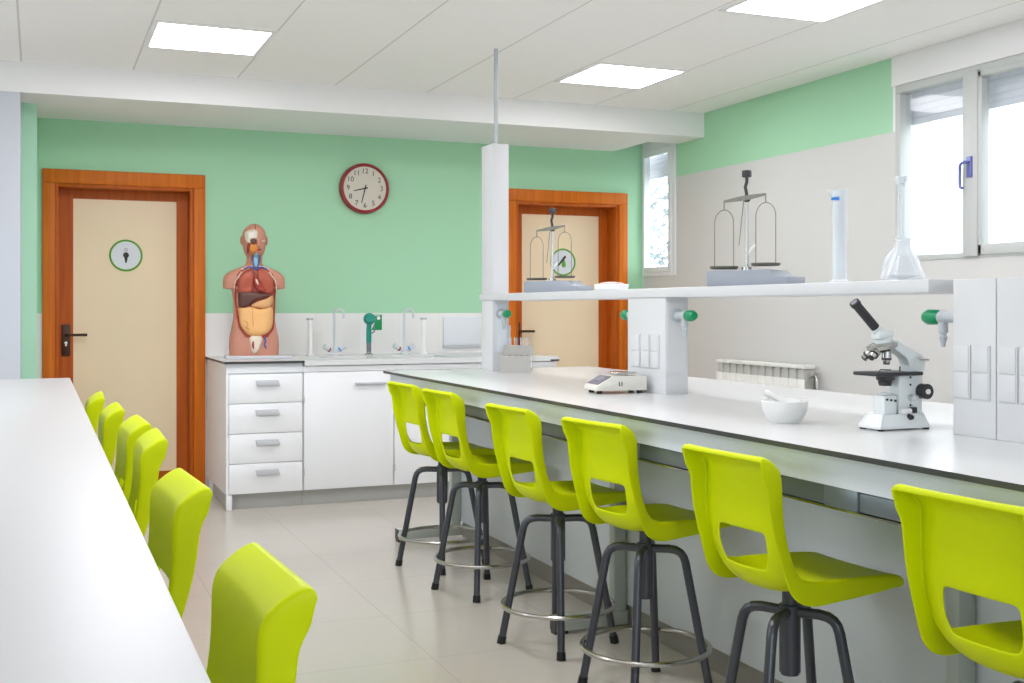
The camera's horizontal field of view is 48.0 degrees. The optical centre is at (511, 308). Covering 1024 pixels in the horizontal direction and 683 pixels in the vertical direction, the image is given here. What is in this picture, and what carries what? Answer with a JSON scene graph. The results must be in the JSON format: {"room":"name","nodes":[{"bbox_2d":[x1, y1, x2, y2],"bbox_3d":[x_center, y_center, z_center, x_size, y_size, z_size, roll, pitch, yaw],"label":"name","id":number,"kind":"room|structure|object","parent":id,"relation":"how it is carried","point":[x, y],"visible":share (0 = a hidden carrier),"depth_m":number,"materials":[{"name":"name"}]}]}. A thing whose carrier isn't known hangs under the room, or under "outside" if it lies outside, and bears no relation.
{"room":"science classroom","nodes":[
{"label":"science classroom","id":0,"kind":"room"},
{"bbox_2d":[0,91,20,378],"bbox_3d":[-4.103,0.001,6.422,2.508,2.448,0.898,0,0,-22],"label":"wall pier","id":1,"kind":"object","parent":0,"point":[10,102],"visible":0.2,"depth_m":6.46,"materials":[{"name":"grey paint"}]},
{"bbox_2d":[21,103,36,378],"bbox_3d":[-2.972,0.001,7.082,0.086,2.448,0.540,0,0,-22],"label":"wall","id":2,"kind":"structure","parent":0,"point":[28,110],"depth_m":6.83,"materials":[{"name":"green paint"}]},
{"bbox_2d":[37,118,642,486],"bbox_3d":[-2.252,-0.085,7.806,6.986,2.620,0.250,0,0,-22],"label":"wall","id":3,"kind":"structure","parent":0,"point":[421,251],"depth_m":8.09,"materials":[{"name":"green paint"}]},
{"bbox_2d":[42,168,204,489],"bbox_3d":[-2.568,0.163,7.628,1.015,2.124,0.207,0,0,-22],"label":"door","id":4,"kind":"structure","parent":3,"relation":"in","point":[136,337],"depth_m":7.70,"materials":[{"name":"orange wood"}]},
{"bbox_2d":[109,240,142,270],"bbox_3d":[-2.581,-0.358,7.690,0.213,0.213,0.013,0,0,-22],"label":"sign","id":5,"kind":"object","parent":4,"relation":"attached to","point":[124,255],"visible":1,"depth_m":7.69,"materials":[{"name":"white"}]},
{"bbox_2d":[0,60,703,150],"bbox_3d":[-2.032,-1.309,7.274,6.986,0.172,0.900,0,0,-22],"label":"beam","id":6,"kind":"structure","parent":3,"relation":"attached to","point":[71,92],"depth_m":7.34,"materials":[{"name":"white paint"}]},
{"bbox_2d":[339,163,388,213],"bbox_3d":[-1.044,-0.853,8.141,0.356,0.356,0.050,0,0,-22],"label":"wall clock","id":7,"kind":"object","parent":3,"relation":"attached to","point":[363,187],"visible":1,"depth_m":8.12,"materials":[{"name":"red plastic"}]},
{"bbox_2d":[372,315,381,329],"bbox_3d":[-0.977,0.095,8.193,0.105,0.110,0.006,0,0,-22],"label":"sign","id":8,"kind":"object","parent":3,"relation":"attached to","point":[378,322],"visible":0.52,"depth_m":8.20,"materials":[{"name":"green plastic"}]},
{"bbox_2d":[443,317,479,346],"bbox_3d":[-0.370,0.169,8.430,0.280,0.222,0.030,0,0,-22],"label":"wall box","id":9,"kind":"object","parent":3,"relation":"attached to","point":[457,331],"visible":1,"depth_m":8.42,"materials":[{"name":"white plastic"}]},
{"bbox_2d":[509,188,627,369],"bbox_3d":[0.393,0.163,8.849,1.015,2.124,0.207,0,0,-22],"label":"door","id":10,"kind":"structure","parent":3,"relation":"in","point":[593,333],"depth_m":8.92,"materials":[{"name":"orange wood"}]},
{"bbox_2d":[554,248,575,275],"bbox_3d":[0.396,-0.363,8.917,0.213,0.213,0.013,0,0,-22],"label":"sign","id":11,"kind":"object","parent":10,"relation":"attached to","point":[562,256],"visible":0.75,"depth_m":8.92,"materials":[{"name":"white"}]},
{"bbox_2d":[144,493,725,682],"bbox_3d":[-0.270,1.300,2.998,7.486,0.150,10.650,0,0,-22],"label":"floor","id":12,"kind":"structure","parent":0,"point":[375,620],"depth_m":4.69,"materials":[{"name":"tile"}]},
{"bbox_2d":[85,391,104,433],"bbox_3d":[-1.887,0.787,4.631,0.460,0.882,0.423,0,0,-21],"label":"stool","id":13,"kind":"object","parent":12,"relation":"on","point":[94,405],"visible":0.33,"depth_m":4.55,"materials":[{"name":"green plastic"}]},
{"bbox_2d":[0,378,210,682],"bbox_3d":[-1.639,0.775,2.769,1.200,0.900,5.270,0,0,-22],"label":"lab bench","id":14,"kind":"object","parent":12,"relation":"on","point":[85,598],"visible":1,"depth_m":1.45,"materials":[{"name":"grey laminate"}]},
{"bbox_2d":[98,402,124,466],"bbox_3d":[-1.623,0.787,4.069,0.460,0.882,0.423,0,0,-22],"label":"stool","id":15,"kind":"object","parent":12,"relation":"on","point":[111,417],"visible":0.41,"depth_m":4.00,"materials":[{"name":"green plastic"}]},
{"bbox_2d":[114,415,151,501],"bbox_3d":[-1.373,0.787,3.555,0.460,0.882,0.423,0,0,-24],"label":"stool","id":16,"kind":"object","parent":12,"relation":"on","point":[131,429],"visible":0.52,"depth_m":3.57,"materials":[{"name":"green plastic"}]},
{"bbox_2d":[128,428,167,536],"bbox_3d":[-1.192,0.787,3.143,0.460,0.882,0.423,0,0,-21],"label":"stool","id":17,"kind":"object","parent":12,"relation":"on","point":[149,451],"visible":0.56,"depth_m":3.07,"materials":[{"name":"green plastic"}]},
{"bbox_2d":[148,468,212,618],"bbox_3d":[-0.860,0.787,2.284,0.460,0.882,0.423,0,0,-26],"label":"stool","id":18,"kind":"object","parent":12,"relation":"on","point":[179,502],"visible":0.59,"depth_m":2.23,"materials":[{"name":"yellow plastic"}]},
{"bbox_2d":[207,359,302,510],"bbox_3d":[-1.668,0.781,7.428,0.471,0.888,0.854,0,0,-22],"label":"base cabinet","id":19,"kind":"object","parent":12,"relation":"on","point":[255,411],"visible":0.96,"depth_m":7.07,"materials":[{"name":"white laminate"}]},
{"bbox_2d":[205,356,303,363],"bbox_3d":[-1.677,0.327,7.437,0.487,0.014,0.869,0,0,-22],"label":"countertop","id":20,"kind":"structure","parent":19,"relation":"on","point":[220,359],"depth_m":7.15,"materials":[{"name":"white laminate"}]},
{"bbox_2d":[223,224,292,358],"bbox_3d":[-1.659,-0.116,7.486,0.432,0.873,0.270,0,0,-16],"label":"anatomical torso","id":21,"kind":"object","parent":20,"relation":"on","point":[253,285],"visible":1,"depth_m":7.38},
{"bbox_2d":[206,542,317,682],"bbox_3d":[-0.519,0.787,1.484,0.460,0.882,0.423,0,0,-25],"label":"stool","id":22,"kind":"object","parent":12,"relation":"on","point":[262,612],"visible":1,"depth_m":1.51,"materials":[{"name":"yellow plastic"}]},
{"bbox_2d":[302,364,393,504],"bbox_3d":[-1.180,0.791,7.629,0.584,0.868,0.854,0,0,-22],"label":"base cabinet","id":23,"kind":"object","parent":12,"relation":"on","point":[348,416],"visible":0.9,"depth_m":7.26,"materials":[{"name":"white laminate"}]},
{"bbox_2d":[292,352,558,371],"bbox_3d":[-0.647,0.422,7.862,1.734,0.205,0.868,0,0,-22],"label":"countertop","id":24,"kind":"structure","parent":23,"relation":"on","point":[469,357],"depth_m":7.54,"materials":[{"name":"white"}]},
{"bbox_2d":[306,318,313,355],"bbox_3d":[-1.382,0.191,7.867,0.052,0.258,0.052,0,0,-22],"label":"standpipe","id":25,"kind":"object","parent":24,"relation":"on","point":[308,319],"visible":1,"depth_m":7.85,"materials":[{"name":"white paint"}]},
{"bbox_2d":[322,308,346,355],"bbox_3d":[-1.223,0.157,7.925,0.170,0.326,0.065,0,0,-14],"label":"mixer tap","id":26,"kind":"object","parent":24,"relation":"on","point":[334,350],"visible":1,"depth_m":7.92,"materials":[{"name":"white metal"}]},
{"bbox_2d":[319,364,381,371],"bbox_3d":[-1.090,0.439,7.630,0.360,0.173,0.380,0,0,-22],"label":"basin","id":27,"kind":"object","parent":24,"relation":"in","point":[372,364],"depth_m":7.43,"materials":[{"name":"white ceramic"}]},
{"bbox_2d":[363,313,375,354],"bbox_3d":[-0.995,0.174,8.017,0.084,0.292,0.078,0,0,-22],"label":"shower","id":28,"kind":"object","parent":24,"relation":"on","point":[369,319],"visible":0.99,"depth_m":8.01,"materials":[{"name":"green metal"}]},
{"bbox_2d":[392,308,415,353],"bbox_3d":[-0.760,0.157,8.116,0.170,0.326,0.065,0,0,-14],"label":"mixer tap","id":29,"kind":"object","parent":24,"relation":"on","point":[403,349],"visible":1,"depth_m":8.12,"materials":[{"name":"white metal"}]},
{"bbox_2d":[395,363,448,369],"bbox_3d":[-0.637,0.439,7.817,0.360,0.173,0.380,0,0,-22],"label":"basin","id":30,"kind":"object","parent":24,"relation":"in","point":[425,363],"depth_m":7.66,"materials":[{"name":"white ceramic"}]},
{"bbox_2d":[420,318,426,353],"bbox_3d":[-0.629,0.191,8.178,0.052,0.258,0.052,0,0,-22],"label":"standpipe","id":31,"kind":"object","parent":24,"relation":"on","point":[423,320],"visible":0.98,"depth_m":8.16,"materials":[{"name":"white paint"}]},
{"bbox_2d":[392,363,478,498],"bbox_3d":[-0.642,0.791,7.851,0.582,0.868,0.854,0,0,-22],"label":"base cabinet","id":32,"kind":"object","parent":12,"relation":"on","point":[405,463],"visible":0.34,"depth_m":7.43,"materials":[{"name":"white laminate"}]},
{"bbox_2d":[387,381,494,574],"bbox_3d":[-0.326,0.787,5.507,0.460,0.882,0.423,0,0,-26],"label":"stool","id":33,"kind":"object","parent":12,"relation":"on","point":[408,403],"visible":0.87,"depth_m":5.48,"materials":[{"name":"yellow plastic"}]},
{"bbox_2d":[421,388,546,602],"bbox_3d":[-0.122,0.787,5.013,0.460,0.882,0.423,0,0,-27],"label":"stool","id":34,"kind":"object","parent":12,"relation":"on","point":[445,410],"visible":0.87,"depth_m":4.98,"materials":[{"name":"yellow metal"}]},
{"bbox_2d":[478,361,556,368],"bbox_3d":[-0.112,0.791,8.069,0.567,0.868,0.854,0,0,-22],"label":"base cabinet","id":35,"kind":"object","parent":12,"relation":"on","point":[535,363],"visible":0.06,"depth_m":7.78,"materials":[{"name":"white laminate"}]},
{"bbox_2d":[485,403,625,660],"bbox_3d":[0.177,0.787,4.222,0.460,0.882,0.423,0,0,-27],"label":"stool","id":36,"kind":"object","parent":12,"relation":"on","point":[516,432],"visible":0.89,"depth_m":4.19,"materials":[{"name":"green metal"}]},
{"bbox_2d":[561,417,732,682],"bbox_3d":[0.437,0.787,3.697,0.460,0.882,0.423,0,0,-32],"label":"stool","id":37,"kind":"object","parent":12,"relation":"on","point":[602,451],"visible":0.9,"depth_m":3.64,"materials":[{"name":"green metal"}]},
{"bbox_2d":[383,366,1023,682],"bbox_3d":[0.940,0.775,3.719,1.208,0.900,5.560,0,0,-22],"label":"lab bench","id":38,"kind":"object","parent":12,"relation":"on","point":[838,477],"visible":0.65,"depth_m":3.48,"materials":[{"name":"white laminate"}]},
{"bbox_2d":[482,48,511,370],"bbox_3d":[-0.056,-0.535,6.059,0.114,1.720,0.283,0,0,-22],"label":"column","id":39,"kind":"structure","parent":38,"relation":"on","point":[496,329],"depth_m":6.05,"materials":[{"name":"white laminate"}]},
{"bbox_2d":[496,309,511,328],"bbox_3d":[-0.038,0.051,5.979,0.054,0.107,0.120,0,0,-22],"label":"tap","id":40,"kind":"object","parent":39,"relation":"on","point":[502,315],"depth_m":6.02,"materials":[{"name":"green"}]},
{"bbox_2d":[500,356,530,372],"bbox_3d":[0.017,0.281,5.830,0.155,0.088,0.057,0,0,2],"label":"test tube rack","id":41,"kind":"object","parent":38,"relation":"on","point":[508,364],"visible":1,"depth_m":5.80,"materials":[{"name":"grey plastic"}]},
{"bbox_2d":[504,345,532,371],"bbox_3d":[0.035,0.258,6.003,0.150,0.135,0.050,0,0,2],"label":"test tube rack","id":42,"kind":"object","parent":38,"relation":"on","point":[508,349],"visible":0.68,"depth_m":5.98,"materials":[{"name":"grey plastic"}]},
{"bbox_2d":[584,371,646,393],"bbox_3d":[0.401,0.285,4.471,0.212,0.080,0.136,0,0,-17],"label":"scale","id":43,"kind":"object","parent":38,"relation":"on","point":[616,380],"visible":1,"depth_m":4.42,"materials":[{"name":"white plastic"}]},
{"bbox_2d":[620,297,697,394],"bbox_3d":[0.570,0.141,4.510,0.104,0.369,0.556,0,0,-22],"label":"column","id":44,"kind":"structure","parent":38,"relation":"on","point":[657,327],"depth_m":4.40,"materials":[{"name":"white plastic"}]},
{"bbox_2d":[620,310,627,319],"bbox_3d":[0.482,0.051,4.709,0.054,0.107,0.120,0,0,-22],"label":"tap","id":45,"kind":"object","parent":44,"relation":"on","point":[624,314],"depth_m":4.72,"materials":[{"name":"green plastic"}]},
{"bbox_2d":[670,308,697,336],"bbox_3d":[0.650,0.051,4.313,0.054,0.107,0.132,0,0,-22],"label":"tap","id":46,"kind":"object","parent":44,"relation":"on","point":[679,317],"depth_m":4.36,"materials":[{"name":"green"}]},
{"bbox_2d":[479,279,953,300],"bbox_3d":[0.622,-0.062,4.692,0.335,0.036,3.378,0,0,-22],"label":"shelf","id":47,"kind":"object","parent":44,"relation":"on","point":[919,286],"visible":0.74,"depth_m":3.79,"materials":[{"name":"white laminate"}]},
{"bbox_2d":[524,208,592,292],"bbox_3d":[0.220,-0.285,5.581,0.323,0.410,0.140,0,0,36],"label":"balance scale","id":48,"kind":"object","parent":47,"relation":"on","point":[552,285],"depth_m":5.56,"materials":[{"name":"grey metal"}]},
{"bbox_2d":[594,282,628,289],"bbox_3d":[0.427,-0.098,4.935,0.148,0.037,0.148,0,0,-22],"label":"round dish","id":49,"kind":"object","parent":47,"relation":"on","point":[604,285],"visible":0.87,"depth_m":4.88,"materials":[{"name":"white ceramic"}]},
{"bbox_2d":[707,170,804,285],"bbox_3d":[0.852,-0.285,4.044,0.323,0.410,0.140,0,0,40],"label":"balance scale","id":50,"kind":"object","parent":47,"relation":"on","point":[726,276],"depth_m":4.02,"materials":[{"name":"grey metal"}]},
{"bbox_2d":[827,189,851,281],"bbox_3d":[1.021,-0.227,3.585,0.072,0.294,0.072,0,0,-22],"label":"cylinder","id":51,"kind":"object","parent":47,"relation":"on","point":[834,198],"visible":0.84,"depth_m":3.57,"materials":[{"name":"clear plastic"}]},
{"bbox_2d":[881,176,919,279],"bbox_3d":[1.180,-0.241,3.488,0.114,0.322,0.114,0,0,-22],"label":"flask","id":52,"kind":"object","parent":47,"relation":"on","point":[895,178],"visible":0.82,"depth_m":3.48,"materials":[{"name":"clear glass"}]},
{"bbox_2d":[880,238,925,280],"bbox_3d":[1.124,-0.141,3.308,0.128,0.122,0.128,0,0,-22],"label":"flask","id":53,"kind":"object","parent":47,"relation":"on","point":[902,277],"visible":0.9,"depth_m":3.29,"materials":[{"name":"clear glass"}]},
{"bbox_2d":[383,366,1023,491],"bbox_3d":[0.940,0.332,3.719,1.208,0.013,5.560,0,0,-22],"label":"countertop","id":54,"kind":"structure","parent":38,"relation":"on","point":[732,409],"depth_m":3.44,"materials":[{"name":"white laminate"}]},
{"bbox_2d":[761,399,808,423],"bbox_3d":[0.784,0.293,3.292,0.140,0.064,0.132,0,0,-22],"label":"mortar","id":55,"kind":"object","parent":38,"relation":"on","point":[793,411],"visible":0.94,"depth_m":3.24,"materials":[{"name":"white ceramic"}]},
{"bbox_2d":[763,390,788,401],"bbox_3d":[0.773,0.265,3.293,0.105,0.067,0.027,0,0,19],"label":"pestle","id":56,"kind":"object","parent":55,"relation":"in","point":[766,393],"visible":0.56,"depth_m":3.29,"materials":[{"name":"white ceramic"}]},
{"bbox_2d":[849,298,933,431],"bbox_3d":[1.014,0.148,3.114,0.241,0.353,0.109,0,0,-22],"label":"microscope","id":57,"kind":"object","parent":38,"relation":"on","point":[901,407],"visible":1,"depth_m":3.10,"materials":[{"name":"white metal"}]},
{"bbox_2d":[907,407,916,419],"bbox_3d":[1.079,0.282,3.101,0.018,0.035,0.038,0,0,39],"label":"switch","id":58,"kind":"object","parent":57,"relation":"attached to","point":[911,411],"depth_m":3.10,"materials":[{"name":"grey plastic"}]},
{"bbox_2d":[921,277,1023,442],"bbox_3d":[1.376,0.124,2.555,0.104,0.402,1.276,0,0,-22],"label":"column","id":59,"kind":"structure","parent":38,"relation":"on","point":[987,316],"depth_m":2.88,"materials":[{"name":"white laminate"}]},
{"bbox_2d":[921,309,952,346],"bbox_3d":[1.156,0.049,3.074,0.054,0.107,0.148,0,0,-22],"label":"tap","id":60,"kind":"object","parent":59,"relation":"on","point":[941,318],"depth_m":3.07,"materials":[{"name":"green"}]},
{"bbox_2d":[682,444,903,682],"bbox_3d":[0.715,0.787,2.926,0.460,0.882,0.423,0,0,-26],"label":"stool","id":61,"kind":"object","parent":12,"relation":"on","point":[744,491],"visible":1,"depth_m":2.88,"materials":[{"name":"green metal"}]},
{"bbox_2d":[891,484,1023,682],"bbox_3d":[1.031,0.787,2.243,0.460,0.882,0.423,0,0,-25],"label":"stool","id":62,"kind":"object","parent":12,"relation":"on","point":[973,546],"visible":1,"depth_m":2.22,"materials":[{"name":"green plastic"}]},
{"bbox_2d":[0,0,1023,112],"bbox_3d":[-0.270,-1.470,2.998,7.486,0.150,10.650,0,0,-22],"label":"ceiling","id":63,"kind":"structure","parent":0,"point":[433,46],"depth_m":5.97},
{"bbox_2d":[143,20,277,56],"bbox_3d":[-1.564,-1.391,5.931,0.596,0.008,0.596,0,0,-22],"label":"recessed light","id":64,"kind":"object","parent":63,"relation":"in","point":[162,34],"visible":1,"depth_m":5.91,"materials":[{"name":"white paint"}]},
{"bbox_2d":[554,62,689,88],"bbox_3d":[0.649,-1.391,6.876,0.596,0.008,0.596,0,0,-22],"label":"recessed light","id":65,"kind":"object","parent":63,"relation":"in","point":[605,74],"visible":1,"depth_m":6.84,"materials":[{"name":"white paint"}]},
{"bbox_2d":[719,0,886,22],"bbox_3d":[1.351,-1.391,5.197,0.596,0.008,0.596,0,0,-22],"label":"recessed light","id":66,"kind":"object","parent":63,"relation":"in","point":[817,11],"visible":1,"depth_m":5.32,"materials":[{"name":"white paint"}]},
{"bbox_2d":[643,56,1023,403],"bbox_3d":[3.027,-0.085,4.493,0.250,2.620,10.400,0,0,-22],"label":"wall","id":67,"kind":"structure","parent":0,"point":[798,143],"depth_m":7.02,"materials":[{"name":"beige paint"}]},
{"bbox_2d":[642,142,675,276],"bbox_3d":[1.118,-0.801,8.919,0.152,1.098,0.760,0,0,-22],"label":"window","id":68,"kind":"structure","parent":67,"relation":"in","point":[664,165],"depth_m":8.89,"materials":[{"name":"white"}]},
{"bbox_2d":[650,153,667,179],"bbox_3d":[1.182,-1.115,8.945,0.012,0.179,0.760,0,0,-22],"label":"roller shutter","id":69,"kind":"object","parent":68,"relation":"attached to","point":[658,164],"depth_m":9.00,"materials":[{"name":"white"}]},
{"bbox_2d":[716,359,818,389],"bbox_3d":[1.641,0.783,7.371,0.115,0.884,1.061,0,0,-22],"label":"radiator","id":70,"kind":"object","parent":67,"relation":"attached to","point":[757,372],"visible":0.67,"depth_m":7.28,"materials":[{"name":"white metal"}]},
{"bbox_2d":[891,19,1023,86],"bbox_3d":[2.850,-1.313,4.579,0.012,0.164,3.894,0,0,-22],"label":"roller shutter box","id":71,"kind":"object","parent":67,"relation":"attached to","point":[1006,40],"depth_m":5.90,"materials":[{"name":"white paint"}]},
{"bbox_2d":[895,53,1023,261],"bbox_3d":[2.368,-0.746,5.843,0.183,0.971,1.140,0,0,-22],"label":"window","id":72,"kind":"structure","parent":67,"relation":"in","point":[970,92],"depth_m":5.84,"materials":[{"name":"grey paint"}]},
{"bbox_2d":[912,69,1023,124],"bbox_3d":[2.447,-1.111,5.876,0.012,0.179,1.140,0,0,-22],"label":"roller shutter","id":73,"kind":"object","parent":72,"relation":"attached to","point":[943,102],"depth_m":6.10,"materials":[{"name":"white plastic"}]},
{"label":"outside","id":74,"kind":"structure","parent":0,"visible":0},
{"bbox_3d":[0.000,1.775,0.000,120.000,0.100,120.000,0,0,-22],"label":"ground","id":75,"kind":"structure","parent":74,"visible":0},
{"bbox_2d":[650,154,667,266],"bbox_3d":[3.022,-1.409,17.191,5.563,6.280,3.206,0,0,-22],"label":"tree","id":76,"kind":"object","parent":75,"relation":"on","point":[661,262],"visible":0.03,"depth_m":17.02,"materials":[{"name":"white plant"}]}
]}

